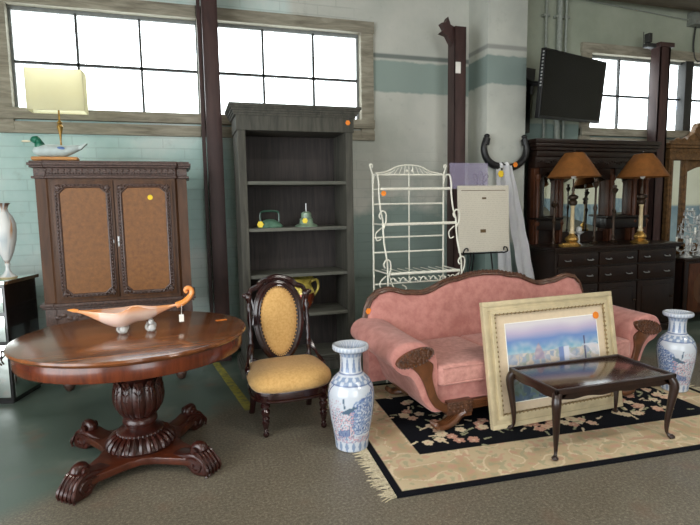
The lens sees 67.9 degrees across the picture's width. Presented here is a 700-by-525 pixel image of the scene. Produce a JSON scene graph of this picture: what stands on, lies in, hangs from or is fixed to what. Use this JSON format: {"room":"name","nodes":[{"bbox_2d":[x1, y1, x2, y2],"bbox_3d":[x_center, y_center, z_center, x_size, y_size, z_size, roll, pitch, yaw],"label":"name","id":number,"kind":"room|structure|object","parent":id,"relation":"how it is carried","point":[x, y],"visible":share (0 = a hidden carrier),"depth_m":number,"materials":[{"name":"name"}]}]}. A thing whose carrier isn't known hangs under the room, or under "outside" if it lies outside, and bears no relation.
{"room":"secondhand furniture store","nodes":[
{"label":"secondhand furniture store","id":0,"kind":"room"},
{"bbox_2d":[200,0,231,361],"bbox_3d":[-1.368,-1.099,5.269,0.146,4.260,0.200,-3,7,-17],"label":"column","id":1,"kind":"structure","parent":0,"point":[209,22],"depth_m":5.18,"materials":[{"name":"brown paint"}]},
{"bbox_2d":[0,314,699,524],"bbox_3d":[2.823,1.524,1.283,14.400,0.200,11.850,-3,7,-17],"label":"floor","id":2,"kind":"structure","parent":0,"point":[298,474],"depth_m":3.02,"materials":[{"name":"concrete"}]},
{"bbox_2d":[0,274,42,403],"bbox_3d":[-3.087,0.645,4.448,0.640,1.030,0.498,-1,6,-1],"label":"chest","id":3,"kind":"object","parent":2,"relation":"on","point":[18,298],"visible":0.77,"depth_m":4.33,"materials":[{"name":"black paint"}]},
{"bbox_2d":[0,289,11,397],"bbox_3d":[-3.067,0.668,4.240,0.530,0.910,0.010,-1,6,-1],"label":"mirror","id":4,"kind":"object","parent":3,"relation":"on","point":[5,337],"depth_m":4.25,"materials":[{"name":"clear glass"}]},
{"bbox_2d":[0,203,17,278],"bbox_3d":[-2.863,-0.179,4.319,0.176,0.628,0.176,-3,7,-17],"label":"urn vase","id":5,"kind":"object","parent":3,"relation":"on","point":[8,228],"visible":1,"depth_m":4.28,"materials":[{"name":"ceramic"}]},
{"bbox_2d":[14,374,39,396],"bbox_3d":[-2.786,0.866,4.494,0.008,0.470,0.390,-1,6,-1],"label":"mirror","id":6,"kind":"object","parent":3,"relation":"on","point":[22,386],"depth_m":4.41,"materials":[{"name":"glass"}]},
{"bbox_2d":[26,160,195,390],"bbox_3d":[-2.087,0.105,4.771,1.284,2.000,0.542,-3,7,-17],"label":"armoire","id":7,"kind":"object","parent":2,"relation":"on","point":[113,234],"visible":0.84,"depth_m":4.48,"materials":[{"name":"brown wood"}]},
{"bbox_2d":[21,136,86,160],"bbox_3d":[-2.501,-0.963,4.413,0.496,0.216,0.132,-3,7,-17],"label":"duck decoy","id":8,"kind":"object","parent":7,"relation":"on","point":[46,151],"visible":0.99,"depth_m":4.36,"materials":[{"name":"white wood"}]},
{"bbox_2d":[23,67,88,144],"bbox_3d":[-2.577,-1.280,4.608,0.453,0.804,0.207,-3,7,-17],"label":"table lamp","id":9,"kind":"object","parent":7,"relation":"on","point":[47,90],"visible":0.81,"depth_m":4.50,"materials":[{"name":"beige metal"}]},
{"bbox_2d":[3,311,245,505],"bbox_3d":[-1.395,0.849,3.423,1.465,0.805,1.384,-3,7,-22],"label":"pedestal table","id":10,"kind":"object","parent":2,"relation":"on","point":[86,351],"visible":0.98,"depth_m":3.14,"materials":[{"name":"brown wood"}]},
{"bbox_2d":[67,285,193,333],"bbox_3d":[-1.401,0.310,3.365,0.765,0.284,0.218,-3,7,-17],"label":"glass bowl","id":11,"kind":"object","parent":10,"relation":"on","point":[120,318],"visible":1,"depth_m":3.32,"materials":[{"name":"orange glass"}]},
{"bbox_2d":[212,362,249,409],"bbox_3d":[-1.089,1.098,4.736,0.074,0.003,1.404,-4,7,-25],"label":"floor stripe","id":12,"kind":"object","parent":2,"relation":"on","point":[239,395],"depth_m":4.62,"materials":[{"name":"yellow paint"}]},
{"bbox_2d":[242,274,330,437],"bbox_3d":[-0.469,0.654,3.841,0.624,1.084,0.606,-3,7,-20],"label":"slipper chair","id":13,"kind":"object","parent":2,"relation":"on","point":[278,316],"visible":0.99,"depth_m":3.95,"materials":[{"name":"yellow fabric"}]},
{"bbox_2d":[224,102,360,378],"bbox_3d":[-0.534,-0.213,5.104,1.224,2.510,0.527,-3,7,-17],"label":"bookcase","id":14,"kind":"object","parent":2,"relation":"on","point":[287,157],"visible":0.78,"depth_m":5.20,"materials":[{"name":"grey wood"}]},
{"bbox_2d":[257,210,282,227],"bbox_3d":[-0.767,-0.416,4.950,0.258,0.168,0.172,-3,7,-17],"label":"iron","id":15,"kind":"object","parent":14,"relation":"on","point":[268,223],"visible":0.99,"depth_m":4.91,"materials":[{"name":"green metal"}]},
{"bbox_2d":[292,276,319,310],"bbox_3d":[-0.505,0.310,5.162,0.324,0.325,0.313,4,8,37],"label":"jug","id":16,"kind":"object","parent":14,"relation":"on","point":[306,281],"visible":0.44,"depth_m":5.10,"materials":[{"name":"gold metal"}]},
{"bbox_2d":[295,203,317,226],"bbox_3d":[-0.426,-0.462,5.052,0.224,0.225,0.224,-3,7,-17],"label":"bell","id":17,"kind":"object","parent":14,"relation":"on","point":[306,220],"visible":1,"depth_m":5.01,"materials":[{"name":"green metal"}]},
{"bbox_2d":[328,339,373,452],"bbox_3d":[0.008,0.877,3.435,0.306,0.697,0.306,-2,7,-12],"label":"floor vase","id":18,"kind":"object","parent":2,"relation":"on","point":[350,390],"visible":1,"depth_m":3.34,"materials":[{"name":"ceramic"}]},
{"bbox_2d":[369,164,465,382],"bbox_3d":[0.608,0.076,4.789,0.826,1.970,0.402,-3,7,-17],"label":"rack","id":19,"kind":"object","parent":2,"relation":"on","point":[383,193],"visible":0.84,"depth_m":4.80,"materials":[{"name":"white metal"}]},
{"bbox_2d":[373,187,449,189],"bbox_3d":[0.579,-0.681,4.816,0.732,0.026,0.164,-3,7,-17],"label":"wire shelf","id":20,"kind":"object","parent":19,"relation":"attached to","point":[379,188],"depth_m":4.74,"materials":[{"name":"white metal"}]},
{"bbox_2d":[373,221,456,225],"bbox_3d":[0.598,-0.363,4.803,0.742,0.026,0.263,-3,7,-17],"label":"wire shelf","id":21,"kind":"object","parent":19,"relation":"attached to","point":[409,223],"depth_m":4.69,"materials":[{"name":"white metal"}]},
{"bbox_2d":[373,265,459,275],"bbox_3d":[0.620,0.070,4.803,0.732,0.026,0.363,-3,7,-17],"label":"wire shelf","id":22,"kind":"object","parent":19,"relation":"attached to","point":[389,273],"depth_m":4.69,"materials":[{"name":"white metal"}]},
{"bbox_2d":[462,171,507,271],"bbox_3d":[1.350,-0.001,5.584,0.533,1.927,0.416,-3,7,-17],"label":"easel","id":23,"kind":"object","parent":2,"relation":"on","point":[483,181],"visible":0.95,"depth_m":5.43,"materials":[{"name":"black metal"}]},
{"bbox_2d":[457,185,508,252],"bbox_3d":[1.387,-0.453,5.392,0.600,0.685,0.048,-3,7,-17],"label":"printed document","id":24,"kind":"object","parent":23,"relation":"on","point":[483,226],"visible":0.99,"depth_m":5.38,"materials":[{"name":"white paper"}]},
{"bbox_2d":[327,382,699,502],"bbox_3d":[1.472,1.133,4.031,3.176,0.012,1.776,-2,7,-14],"label":"area rug","id":25,"kind":"object","parent":2,"relation":"on","point":[411,457],"visible":0.49,"depth_m":3.46,"materials":[{"name":"fabric"}]},
{"bbox_2d":[351,269,661,430],"bbox_3d":[1.310,0.592,4.271,2.496,1.005,0.858,-3,7,-21],"label":"sofa","id":26,"kind":"object","parent":25,"relation":"on","point":[427,342],"visible":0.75,"depth_m":4.23,"materials":[{"name":"pink fabric"}]},
{"bbox_2d":[420,336,485,385],"bbox_3d":[0.775,0.744,4.019,0.590,0.154,0.705,-3,7,-21],"label":"seat cushion","id":27,"kind":"object","parent":26,"relation":"on","point":[460,359],"depth_m":3.74,"materials":[{"name":"pink fabric"}]},
{"bbox_2d":[461,333,482,346],"bbox_3d":[1.331,0.712,4.228,0.590,0.154,0.705,-3,7,-21],"label":"seat cushion","id":28,"kind":"object","parent":26,"relation":"on","point":[476,338],"depth_m":4.35,"materials":[{"name":"pink fabric"}]},
{"bbox_2d":[616,336,630,356],"bbox_3d":[1.886,0.680,4.437,0.590,0.154,0.705,-3,7,-21],"label":"seat cushion","id":29,"kind":"object","parent":26,"relation":"on","point":[623,342],"depth_m":4.20,"materials":[{"name":"pink fabric"}]},
{"bbox_2d":[479,291,622,430],"bbox_3d":[1.512,0.697,3.854,1.180,0.881,0.198,-3,7,-20],"label":"framed picture","id":30,"kind":"object","parent":25,"relation":"on","point":[528,331],"visible":0.68,"depth_m":3.81,"materials":[{"name":"beige wood"}]},
{"bbox_2d":[506,354,679,460],"bbox_3d":[1.632,0.956,3.546,0.989,0.453,0.539,-3,7,-17],"label":"coffee table","id":31,"kind":"object","parent":25,"relation":"on","point":[599,375],"visible":1,"depth_m":3.44,"materials":[{"name":"brown wood"}]},
{"bbox_2d":[656,309,696,392],"bbox_3d":[2.733,0.737,4.358,0.291,0.662,0.291,4,8,40],"label":"floor vase","id":32,"kind":"object","parent":25,"relation":"on","point":[676,350],"visible":0.87,"depth_m":4.27,"materials":[{"name":"ceramic"}]},
{"bbox_2d":[526,138,683,329],"bbox_3d":[3.077,-0.316,6.338,1.870,2.330,0.630,-3,7,-17],"label":"sideboard","id":33,"kind":"object","parent":2,"relation":"on","point":[638,277],"visible":0.7,"depth_m":6.29,"materials":[{"name":"brown wood"}]},
{"bbox_2d":[529,217,563,230],"bbox_3d":[2.394,-0.467,6.303,0.400,0.160,0.180,-3,7,-17],"label":"shelf","id":34,"kind":"object","parent":33,"relation":"attached to","point":[535,223],"depth_m":6.26,"materials":[{"name":"brown wood"}]},
{"bbox_2d":[542,177,554,215],"bbox_3d":[2.428,-0.806,6.358,0.150,0.480,0.022,-3,7,-17],"label":"mirror","id":35,"kind":"object","parent":33,"relation":"on","point":[548,185],"depth_m":6.35,"materials":[{"name":"clear glass"}]},
{"bbox_2d":[549,201,557,246],"bbox_3d":[2.346,-0.446,5.985,0.096,0.520,0.096,-3,7,-17],"label":"candlestick","id":36,"kind":"object","parent":33,"relation":"on","point":[554,204],"visible":0.99,"depth_m":5.97,"materials":[{"name":"brown wood"}]},
{"bbox_2d":[559,242,577,246],"bbox_3d":[2.471,-0.202,5.890,0.212,0.053,0.085,-3,7,-17],"label":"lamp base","id":37,"kind":"object","parent":33,"relation":"on","point":[574,243],"visible":1,"depth_m":5.85,"materials":[{"name":"gold metal"}]},
{"bbox_2d":[547,149,601,246],"bbox_3d":[2.534,-0.729,5.909,0.574,1.094,0.574,-3,7,-17],"label":"table lamp","id":38,"kind":"object","parent":33,"relation":"on","point":[573,165],"visible":0.96,"depth_m":5.75,"materials":[{"name":"brown fabric"}]},
{"bbox_2d":[568,149,578,205],"bbox_3d":[2.530,-0.958,5.883,0.116,0.634,0.114,-3,7,-17],"label":"socket","id":39,"kind":"object","parent":38,"relation":"attached to","point":[572,198],"depth_m":5.88,"materials":[{"name":"brown metal"}]},
{"bbox_2d":[575,226,583,245],"bbox_3d":[2.659,-0.309,6.045,0.120,0.225,0.120,-3,7,-17],"label":"glass ornament","id":40,"kind":"object","parent":33,"relation":"on","point":[578,231],"visible":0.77,"depth_m":6.02,"materials":[{"name":"clear glass"}]},
{"bbox_2d":[562,177,605,231],"bbox_3d":[2.924,-0.741,6.520,0.665,0.700,0.022,-3,7,-17],"label":"mirror","id":41,"kind":"object","parent":33,"relation":"attached to","point":[584,188],"depth_m":6.52,"materials":[{"name":"clear glass"}]},
{"bbox_2d":[590,178,599,243],"bbox_3d":[2.934,-0.613,6.225,0.096,0.780,0.096,-3,7,-17],"label":"candlestick","id":42,"kind":"object","parent":33,"relation":"on","point":[596,183],"visible":1,"depth_m":6.21,"materials":[{"name":"brown wood"}]},
{"bbox_2d":[529,239,683,252],"bbox_3d":[3.078,-0.209,6.350,1.870,0.055,0.630,-3,7,-17],"label":"countertop","id":43,"kind":"structure","parent":33,"relation":"on","point":[621,244],"depth_m":6.11,"materials":[{"name":"brown wood"}]},
{"bbox_2d":[609,185,618,242],"bbox_3d":[3.242,-0.595,6.387,0.096,0.700,0.096,-3,7,-17],"label":"candlestick","id":44,"kind":"object","parent":33,"relation":"on","point":[614,190],"visible":1,"depth_m":6.37,"materials":[{"name":"brown wood"}]},
{"bbox_2d":[615,179,627,214],"bbox_3d":[3.457,-0.857,6.675,0.265,0.480,0.022,-3,7,-17],"label":"mirror","id":45,"kind":"object","parent":33,"relation":"on","point":[621,205],"depth_m":6.68,"materials":[{"name":"clear glass"}]},
{"bbox_2d":[599,215,648,228],"bbox_3d":[3.511,-0.523,6.647,0.700,0.160,0.180,-3,7,-17],"label":"shelf","id":46,"kind":"object","parent":33,"relation":"attached to","point":[605,221],"depth_m":6.59,"materials":[{"name":"brown wood"}]},
{"bbox_2d":[616,151,670,243],"bbox_3d":[3.479,-0.776,6.199,0.574,1.094,0.574,-3,7,-17],"label":"table lamp","id":47,"kind":"object","parent":33,"relation":"on","point":[645,165],"visible":1,"depth_m":6.07,"materials":[{"name":"gold metal"}]},
{"bbox_2d":[636,151,646,203],"bbox_3d":[3.475,-1.005,6.174,0.116,0.634,0.114,-3,7,-17],"label":"socket","id":48,"kind":"object","parent":47,"relation":"attached to","point":[641,197],"depth_m":6.17,"materials":[{"name":"brown metal"}]},
{"bbox_2d":[661,123,699,253],"bbox_3d":[4.878,-0.629,7.412,1.190,2.660,0.240,-3,7,-17],"label":"mirror","id":49,"kind":"object","parent":2,"relation":"on","point":[682,159],"visible":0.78,"depth_m":7.24,"materials":[{"name":"brown wood"}]},
{"bbox_2d":[670,160,681,240],"bbox_3d":[4.533,-0.854,7.264,0.165,1.150,0.014,-3,7,-17],"label":"mirror","id":50,"kind":"object","parent":49,"relation":"attached to","point":[676,199],"depth_m":7.26,"materials":[{"name":"clear glass"}]},
{"bbox_2d":[673,253,699,314],"bbox_3d":[4.610,0.333,6.940,1.010,0.860,0.490,-3,7,-17],"label":"base cabinet","id":51,"kind":"object","parent":2,"relation":"on","point":[686,297],"visible":0.38,"depth_m":6.62,"materials":[{"name":"brown wood"}]},
{"bbox_2d":[675,234,699,257],"bbox_3d":[4.322,-0.215,6.665,0.351,0.300,0.365,-5,8,-34],"label":"candelabrum","id":52,"kind":"object","parent":51,"relation":"on","point":[687,250],"visible":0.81,"depth_m":6.63,"materials":[{"name":"white"}]},
{"bbox_2d":[677,206,699,255],"bbox_3d":[4.606,-0.451,6.840,0.549,0.720,0.537,2,7,21],"label":"candelabrum","id":53,"kind":"object","parent":51,"relation":"on","point":[692,210],"visible":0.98,"depth_m":6.83,"materials":[{"name":"white"}]},
{"bbox_2d":[0,0,699,349],"bbox_3d":[1.094,-1.268,6.448,14.000,4.260,0.250,-3,7,-17],"label":"wall","id":54,"kind":"structure","parent":0,"point":[410,58],"depth_m":6.10,"materials":[{"name":"white paint"}]},
{"bbox_2d":[0,0,205,136],"bbox_3d":[-2.393,-1.933,5.180,2.040,1.310,0.190,-3,7,-17],"label":"window","id":55,"kind":"structure","parent":54,"relation":"in","point":[135,10],"depth_m":5.10,"materials":[{"name":"wood"}]},
{"bbox_2d":[196,0,213,312],"bbox_3d":[-1.502,-1.108,5.373,0.035,4.260,0.080,-3,7,-17],"label":"column","id":56,"kind":"structure","parent":54,"relation":"attached to","point":[197,1],"depth_m":5.34,"materials":[{"name":"brown paint"}]},
{"bbox_2d":[195,5,374,140],"bbox_3d":[-0.665,-2.019,5.712,1.940,1.310,0.190,-3,7,-17],"label":"window","id":57,"kind":"structure","parent":54,"relation":"in","point":[362,32],"depth_m":5.76,"materials":[{"name":"wood"}]},
{"bbox_2d":[467,0,527,271],"bbox_3d":[1.765,-1.263,6.311,0.520,4.260,0.430,-3,7,-17],"label":"column","id":58,"kind":"structure","parent":54,"relation":"attached to","point":[497,28],"depth_m":6.05,"materials":[{"name":"paint"}]},
{"bbox_2d":[481,134,529,176],"bbox_3d":[1.797,-1.237,6.033,0.641,0.492,0.123,-3,7,-17],"label":"horse collar","id":59,"kind":"object","parent":58,"relation":"hanging from","point":[486,158],"visible":0.94,"depth_m":5.98,"materials":[{"name":"black leather"}]},
{"bbox_2d":[541,0,549,137],"bbox_3d":[2.478,-1.319,6.709,0.096,4.260,0.068,-3,7,-17],"label":"pipe","id":60,"kind":"object","parent":54,"relation":"attached to","point":[545,15],"visible":0.29,"depth_m":6.50,"materials":[{"name":"grey metal"}]},
{"bbox_2d":[553,0,564,138],"bbox_3d":[2.672,-1.327,6.759,0.132,4.260,0.086,-3,7,-17],"label":"pipe","id":61,"kind":"object","parent":54,"relation":"attached to","point":[559,16],"visible":0.29,"depth_m":6.55,"materials":[{"name":"grey metal"}]},
{"bbox_2d":[562,0,569,138],"bbox_3d":[2.764,-1.333,6.798,0.092,4.260,0.066,-3,7,-17],"label":"pipe","id":62,"kind":"object","parent":54,"relation":"attached to","point":[567,17],"visible":0.25,"depth_m":6.59,"materials":[{"name":"grey metal"}]},
{"bbox_2d":[525,47,606,133],"bbox_3d":[2.423,-2.034,6.375,1.387,0.858,0.778,-6,8,-38],"label":"television","id":63,"kind":"object","parent":54,"relation":"attached to","point":[570,86],"visible":0.77,"depth_m":6.07,"materials":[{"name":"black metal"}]},
{"bbox_2d":[539,50,544,85],"bbox_3d":[2.094,-2.117,5.669,0.005,0.368,0.020,-8,16,-37],"label":"vent","id":64,"kind":"object","parent":63,"relation":"attached to","point":[543,50],"depth_m":5.67,"materials":[{"name":"black plastic"}]},
{"bbox_2d":[585,0,688,19],"bbox_3d":[4.259,-3.357,7.059,3.201,0.198,0.016,-3,7,-17],"label":"pipe","id":65,"kind":"object","parent":54,"relation":"attached to","point":[585,0],"visible":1,"depth_m":6.91,"materials":[{"name":"grey metal"}]},
{"bbox_2d":[577,42,699,142],"bbox_3d":[4.786,-2.291,7.390,3.760,1.310,0.190,-3,7,-17],"label":"window","id":66,"kind":"structure","parent":54,"relation":"in","point":[685,61],"depth_m":7.09,"materials":[{"name":"wood"}]},
{"bbox_2d":[643,32,656,48],"bbox_3d":[3.912,-2.905,6.798,0.209,0.190,0.090,-3,7,-17],"label":"security light","id":67,"kind":"object","parent":54,"relation":"attached to","point":[647,38],"visible":1,"depth_m":6.77,"materials":[{"name":"metal"}]},
{"bbox_2d":[646,42,674,239],"bbox_3d":[4.135,-1.068,7.048,0.240,3.635,0.180,-3,7,-17],"label":"column","id":68,"kind":"structure","parent":54,"relation":"attached to","point":[660,55],"depth_m":6.91,"materials":[{"name":"brown paint"}]},
{"bbox_2d":[687,11,699,61],"bbox_3d":[4.966,-3.133,7.257,0.564,0.652,0.140,-3,7,-17],"label":"junction box","id":69,"kind":"object","parent":54,"relation":"attached to","point":[694,17],"visible":0.95,"depth_m":7.17,"materials":[{"name":"metal"}]},
{"bbox_2d":[438,17,465,276],"bbox_3d":[1.146,-0.894,5.931,0.280,3.630,0.178,-3,7,-17],"label":"column","id":70,"kind":"structure","parent":0,"point":[455,36],"depth_m":5.82,"materials":[{"name":"brown paint"}]},
{"bbox_2d":[496,162,534,279],"bbox_3d":[1.948,-0.332,6.038,0.500,1.664,0.152,1,7,20],"label":"curtain","id":71,"kind":"object","parent":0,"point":[517,225],"visible":0.51,"depth_m":6.02,"materials":[{"name":"white fabric"}]},
{"bbox_2d":[608,0,699,11],"bbox_3d":[5.019,-3.458,6.955,6.000,0.140,0.320,-3,7,-17],"label":"beam","id":72,"kind":"structure","parent":0,"point":[690,5],"depth_m":6.72,"materials":[{"name":"grey metal"}]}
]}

